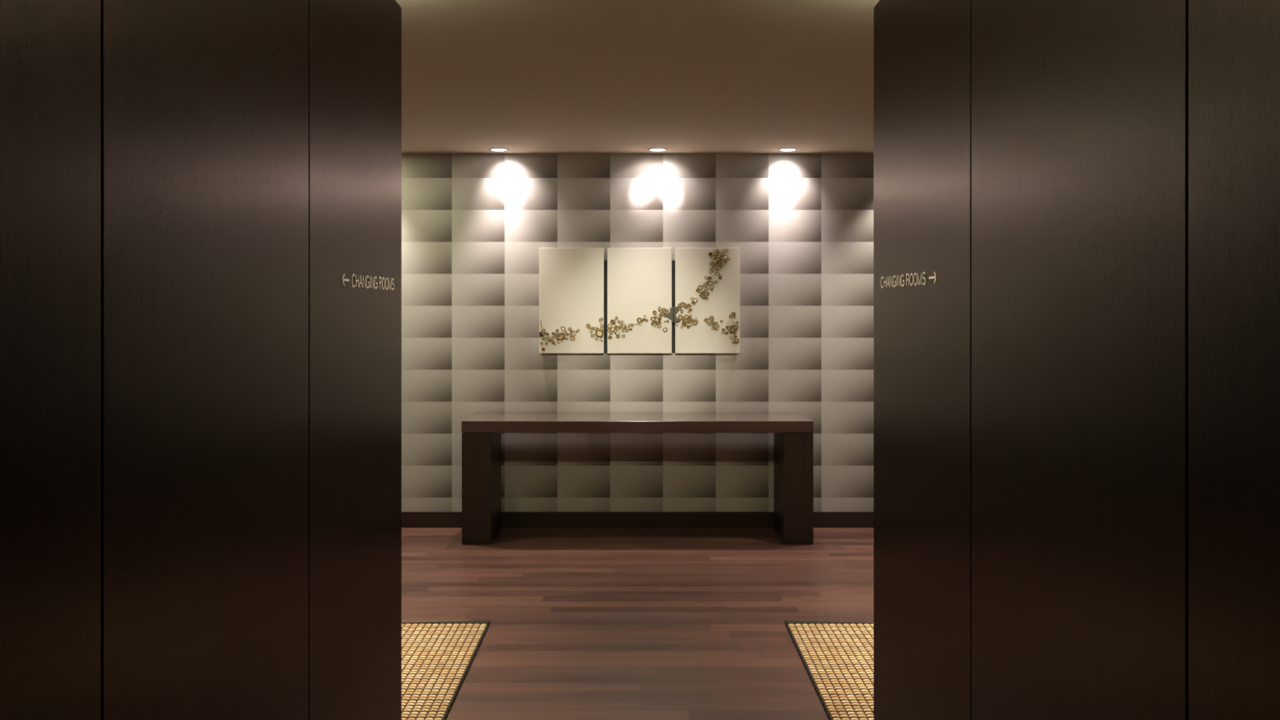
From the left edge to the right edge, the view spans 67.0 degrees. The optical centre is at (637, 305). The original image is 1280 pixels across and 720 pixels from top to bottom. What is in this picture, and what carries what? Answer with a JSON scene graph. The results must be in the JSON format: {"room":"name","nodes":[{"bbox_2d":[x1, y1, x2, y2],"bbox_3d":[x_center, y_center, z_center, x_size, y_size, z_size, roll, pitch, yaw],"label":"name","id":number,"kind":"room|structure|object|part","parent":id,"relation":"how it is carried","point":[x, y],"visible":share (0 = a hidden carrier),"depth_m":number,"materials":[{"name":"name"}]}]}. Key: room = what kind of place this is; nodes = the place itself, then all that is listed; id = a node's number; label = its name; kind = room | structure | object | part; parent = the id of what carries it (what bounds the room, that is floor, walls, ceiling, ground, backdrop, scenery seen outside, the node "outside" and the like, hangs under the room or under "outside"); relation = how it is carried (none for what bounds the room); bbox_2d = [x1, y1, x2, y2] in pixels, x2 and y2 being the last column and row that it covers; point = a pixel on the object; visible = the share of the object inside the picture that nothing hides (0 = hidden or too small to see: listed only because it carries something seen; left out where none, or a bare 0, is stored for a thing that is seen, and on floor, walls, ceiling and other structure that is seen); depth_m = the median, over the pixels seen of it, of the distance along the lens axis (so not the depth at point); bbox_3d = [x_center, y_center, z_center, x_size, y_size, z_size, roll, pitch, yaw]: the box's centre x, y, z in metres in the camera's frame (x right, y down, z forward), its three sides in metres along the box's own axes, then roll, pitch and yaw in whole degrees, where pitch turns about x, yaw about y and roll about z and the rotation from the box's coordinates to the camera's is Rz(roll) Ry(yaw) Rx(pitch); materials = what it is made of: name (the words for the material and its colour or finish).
{"room":"spa lobby","nodes":[
{"label":"spa lobby","id":0,"kind":"room"},
{"bbox_2d":[0,0,401,719],"bbox_3d":[-2.072,0.299,0.525,2.656,2.481,5.050,0,0,0],"label":"wall","id":1,"kind":"structure","parent":0,"point":[201,420],"depth_m":1.64,"materials":[{"name":"black wood"}]},
{"bbox_3d":[-0.753,0.299,0.922,0.018,2.480,0.838,0,0,0],"label":"wood panel","id":2,"kind":"part","parent":1,"relation":"part of","materials":[{"name":"brown wood"}]},
{"bbox_3d":[-0.753,0.299,1.768,0.018,2.480,0.841,0,0,0],"label":"wood panel","id":3,"kind":"part","parent":1,"relation":"part of","materials":[{"name":"brown wood"}]},
{"bbox_3d":[-0.753,0.299,2.622,0.018,2.480,0.856,0,0,0],"label":"wood panel","id":4,"kind":"part","parent":1,"relation":"part of","materials":[{"name":"brown wood"}]},
{"bbox_2d":[342,273,394,290],"bbox_3d":[-0.744,-0.066,2.694,0.001,0.042,0.520,0,0,0],"label":"sign","id":5,"kind":"object","parent":1,"relation":"attached to","point":[371,277],"visible":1,"depth_m":2.70,"materials":[{"name":"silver metal"}]},
{"bbox_2d":[401,153,873,511],"bbox_3d":[0.000,0.240,6.770,6.800,2.600,0.100,0,0,0],"label":"wall","id":6,"kind":"structure","parent":0,"point":[474,226],"depth_m":6.72,"materials":[{"name":"tile"}]},
{"bbox_2d":[538,248,605,353],"bbox_3d":[-0.450,-0.036,6.688,0.459,0.729,0.064,0,0,0],"label":"art panel","id":7,"kind":"object","parent":6,"relation":"attached to","point":[572,281],"visible":1,"depth_m":6.67,"materials":[{"name":"beige paint"}]},
{"bbox_3d":[-0.440,0.005,6.715,0.439,0.642,0.010,0,0,0],"label":"frame","id":8,"kind":"part","parent":7,"relation":"part of","materials":[{"name":"black"}]},
{"bbox_2d":[401,511,873,527],"bbox_3d":[-0.235,1.485,6.713,4.430,0.110,0.014,0,0,0],"label":"baseboard","id":9,"kind":"structure","parent":6,"relation":"attached to","point":[409,519],"depth_m":6.71,"materials":[{"name":"brown wood"}]},
{"bbox_2d":[605,248,673,353],"bbox_3d":[0.015,-0.036,6.686,0.468,0.729,0.069,0,0,0],"label":"art panel","id":10,"kind":"object","parent":6,"relation":"attached to","point":[639,282],"visible":1,"depth_m":6.67,"materials":[{"name":"beige paint"}]},
{"bbox_2d":[673,248,739,353],"bbox_3d":[0.478,-0.036,6.686,0.460,0.729,0.069,0,0,0],"label":"art panel","id":11,"kind":"object","parent":6,"relation":"attached to","point":[706,281],"visible":1,"depth_m":6.67,"materials":[{"name":"beige paint"}]},
{"bbox_3d":[0.469,0.005,6.715,0.439,0.642,0.010,0,0,0],"label":"frame","id":12,"kind":"part","parent":11,"relation":"part of","materials":[{"name":"black"}]},
{"bbox_2d":[401,527,873,719],"bbox_3d":[0.000,1.580,2.360,7.000,0.080,8.920,0,0,0],"label":"floor","id":13,"kind":"structure","parent":0,"point":[586,623],"depth_m":4.88,"materials":[{"name":"brown wood"}]},
{"bbox_2d":[401,620,489,719],"bbox_3d":[-1.526,1.532,4.073,1.633,0.016,1.244,0,0,0],"label":"sisal rug","id":14,"kind":"object","parent":13,"relation":"on","point":[437,657],"visible":0.28,"depth_m":4.16,"materials":[{"name":"beige wicker"}]},
{"bbox_2d":[461,413,813,544],"bbox_3d":[0.001,1.142,6.468,2.273,0.797,0.464,0,0,0],"label":"console table","id":15,"kind":"object","parent":13,"relation":"on","point":[482,432],"visible":1,"depth_m":6.24,"materials":[{"name":"black wood"}]},
{"bbox_3d":[-1.039,1.182,6.468,0.191,0.717,0.460,0,0,0],"label":"leg","id":16,"kind":"part","parent":15,"relation":"part of","materials":[{"name":"brown wood"}]},
{"bbox_3d":[1.040,1.182,6.468,0.191,0.717,0.460,0,0,0],"label":"leg","id":17,"kind":"part","parent":15,"relation":"part of","materials":[{"name":"brown wood"}]},
{"bbox_2d":[785,620,873,719],"bbox_3d":[1.526,1.532,4.073,1.633,0.016,1.244,0,0,0],"label":"sisal rug","id":18,"kind":"object","parent":13,"relation":"on","point":[837,657],"visible":0.27,"depth_m":4.16,"materials":[{"name":"beige wicker"}]},
{"bbox_2d":[395,0,879,153],"bbox_3d":[0.000,-1.100,2.360,7.000,0.080,8.920,0,0,0],"label":"ceiling","id":19,"kind":"structure","parent":0,"point":[478,76],"depth_m":4.41,"materials":[{"name":"paint"}]},
{"bbox_2d":[488,147,508,151],"bbox_3d":[-0.938,-1.057,6.545,0.130,0.006,0.130,0,0,0],"label":"recessed light","id":20,"kind":"object","parent":19,"relation":"in","point":[497,149],"visible":1,"depth_m":6.53,"materials":[{"name":"beige"}]},
{"bbox_2d":[648,147,666,151],"bbox_3d":[0.137,-1.057,6.545,0.130,0.006,0.130,0,0,0],"label":"recessed light","id":21,"kind":"object","parent":19,"relation":"in","point":[654,149],"visible":1,"depth_m":6.53,"materials":[{"name":"beige"}]},
{"bbox_2d":[777,147,797,151],"bbox_3d":[1.019,-1.057,6.545,0.130,0.006,0.130,0,0,0],"label":"recessed light","id":22,"kind":"object","parent":19,"relation":"in","point":[784,149],"visible":1,"depth_m":6.53,"materials":[{"name":"beige"}]},
{"bbox_2d":[873,0,1279,719],"bbox_3d":[2.073,0.299,0.525,2.655,2.481,5.050,0,0,0],"label":"wall","id":23,"kind":"structure","parent":0,"point":[1077,423],"depth_m":1.63,"materials":[{"name":"black wood"}]},
{"bbox_2d":[880,271,936,288],"bbox_3d":[0.745,-0.072,2.680,0.001,0.040,0.548,0,0,0],"label":"sign","id":24,"kind":"object","parent":23,"relation":"attached to","point":[917,275],"visible":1,"depth_m":2.65,"materials":[{"name":"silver metal"}]},
{"bbox_3d":[0.754,0.299,2.607,0.018,2.480,0.886,0,0,0],"label":"wood panel","id":25,"kind":"part","parent":23,"relation":"part of","materials":[{"name":"brown wood"}]},
{"bbox_3d":[0.754,0.299,1.736,0.018,2.480,0.844,0,0,0],"label":"wood panel","id":26,"kind":"part","parent":23,"relation":"part of","materials":[{"name":"brown wood"}]},
{"bbox_3d":[0.754,0.299,0.887,0.018,2.480,0.841,0,0,0],"label":"wood panel","id":27,"kind":"part","parent":23,"relation":"part of","materials":[{"name":"brown wood"}]}
]}

